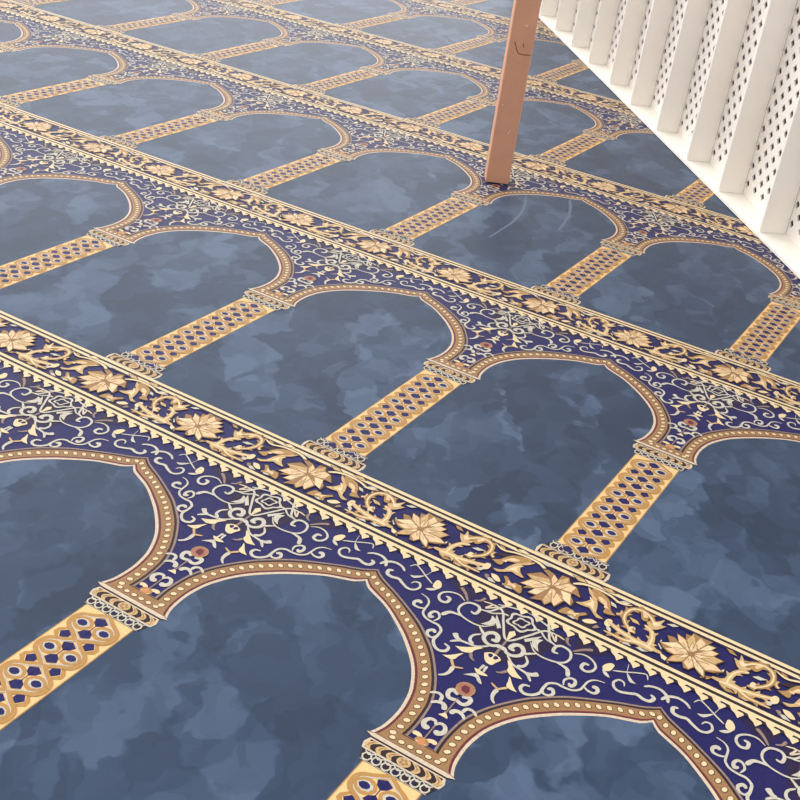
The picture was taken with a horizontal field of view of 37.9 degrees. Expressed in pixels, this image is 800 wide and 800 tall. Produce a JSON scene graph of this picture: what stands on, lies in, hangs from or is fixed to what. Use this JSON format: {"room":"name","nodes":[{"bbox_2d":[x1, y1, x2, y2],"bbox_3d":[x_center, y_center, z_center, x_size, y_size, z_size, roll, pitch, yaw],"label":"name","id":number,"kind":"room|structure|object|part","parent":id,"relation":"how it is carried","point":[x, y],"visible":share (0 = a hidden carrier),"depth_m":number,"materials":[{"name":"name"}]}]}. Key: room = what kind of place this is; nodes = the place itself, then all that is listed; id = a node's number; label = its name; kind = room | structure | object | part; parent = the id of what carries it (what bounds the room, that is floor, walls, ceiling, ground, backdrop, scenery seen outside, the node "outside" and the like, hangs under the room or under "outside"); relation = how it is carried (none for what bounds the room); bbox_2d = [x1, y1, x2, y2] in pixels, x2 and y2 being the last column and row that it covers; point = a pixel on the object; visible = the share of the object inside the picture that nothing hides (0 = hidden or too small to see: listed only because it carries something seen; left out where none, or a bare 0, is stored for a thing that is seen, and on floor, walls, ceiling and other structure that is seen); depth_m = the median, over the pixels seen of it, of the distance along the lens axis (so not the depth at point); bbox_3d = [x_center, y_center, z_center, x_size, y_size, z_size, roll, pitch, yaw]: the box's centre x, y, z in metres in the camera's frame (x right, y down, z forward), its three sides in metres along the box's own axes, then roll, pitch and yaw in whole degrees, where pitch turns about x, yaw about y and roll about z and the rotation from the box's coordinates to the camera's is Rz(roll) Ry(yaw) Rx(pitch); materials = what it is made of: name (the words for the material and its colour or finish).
{"room":"mosque","nodes":[
{"label":"mosque","id":0,"kind":"room"},
{"bbox_3d":[0.786,-1.450,5.779,16.000,0.100,15.000,22,32,23],"label":"floor","id":1,"kind":"structure","parent":0,"visible":0},
{"bbox_2d":[0,0,799,799],"bbox_3d":[-0.320,-1.356,5.217,9.374,0.010,9.838,22,32,23],"label":"carpet","id":2,"kind":"object","parent":1,"relation":"on","point":[340,459],"visible":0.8,"depth_m":2.81,"materials":[{"name":"blue carpet"}]},
{"bbox_2d":[484,0,541,183],"bbox_3d":[0.522,-1.881,3.901,0.090,2.400,0.076,6,30,-4],"label":"wooden post","id":3,"kind":"object","parent":2,"relation":"on","point":[525,13],"visible":1,"depth_m":4.28,"materials":[{"name":"brown paint"}]},
{"bbox_2d":[539,0,799,278],"bbox_3d":[1.316,-2.213,5.206,0.172,1.890,5.664,3,30,-10],"label":"partition screen","id":4,"kind":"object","parent":1,"relation":"on","point":[717,82],"depth_m":4.85,"materials":[{"name":"white paint"}]},
{"bbox_3d":[1.178,-2.916,6.427,0.006,1.834,0.386,3,30,-10],"label":"lattice panel","id":5,"kind":"part","parent":4,"relation":"part of","materials":[{"name":"white paint"}]},
{"bbox_3d":[1.225,-2.721,6.098,0.006,1.834,0.356,3,30,-10],"label":"lattice panel","id":6,"kind":"part","parent":4,"relation":"part of","materials":[{"name":"white paint"}]},
{"bbox_3d":[1.274,-2.523,5.763,0.006,1.834,0.401,3,30,-10],"label":"lattice panel","id":7,"kind":"part","parent":4,"relation":"part of","materials":[{"name":"white paint"}]},
{"bbox_3d":[1.322,-2.325,5.427,0.006,1.834,0.356,3,30,-10],"label":"lattice panel","id":8,"kind":"part","parent":4,"relation":"part of","materials":[{"name":"white paint"}]},
{"bbox_3d":[1.370,-2.127,5.094,0.006,1.834,0.396,3,30,-10],"label":"lattice panel","id":9,"kind":"part","parent":4,"relation":"part of","materials":[{"name":"white paint"}]},
{"bbox_3d":[1.421,-1.919,4.742,0.006,1.834,0.401,3,30,-10],"label":"lattice panel","id":10,"kind":"part","parent":4,"relation":"part of","materials":[{"name":"white paint"}]},
{"bbox_3d":[1.470,-1.718,4.402,0.006,1.834,0.366,3,30,-10],"label":"lattice panel","id":11,"kind":"part","parent":4,"relation":"part of","materials":[{"name":"white wood"}]},
{"bbox_3d":[1.520,-1.515,4.059,0.006,1.834,0.411,3,30,-10],"label":"lattice panel","id":12,"kind":"part","parent":4,"relation":"part of","materials":[{"name":"white wood"}]},
{"bbox_3d":[1.573,-1.297,3.692,0.006,1.834,0.421,3,30,-10],"label":"lattice panel","id":13,"kind":"part","parent":4,"relation":"part of","materials":[{"name":"white paint"}]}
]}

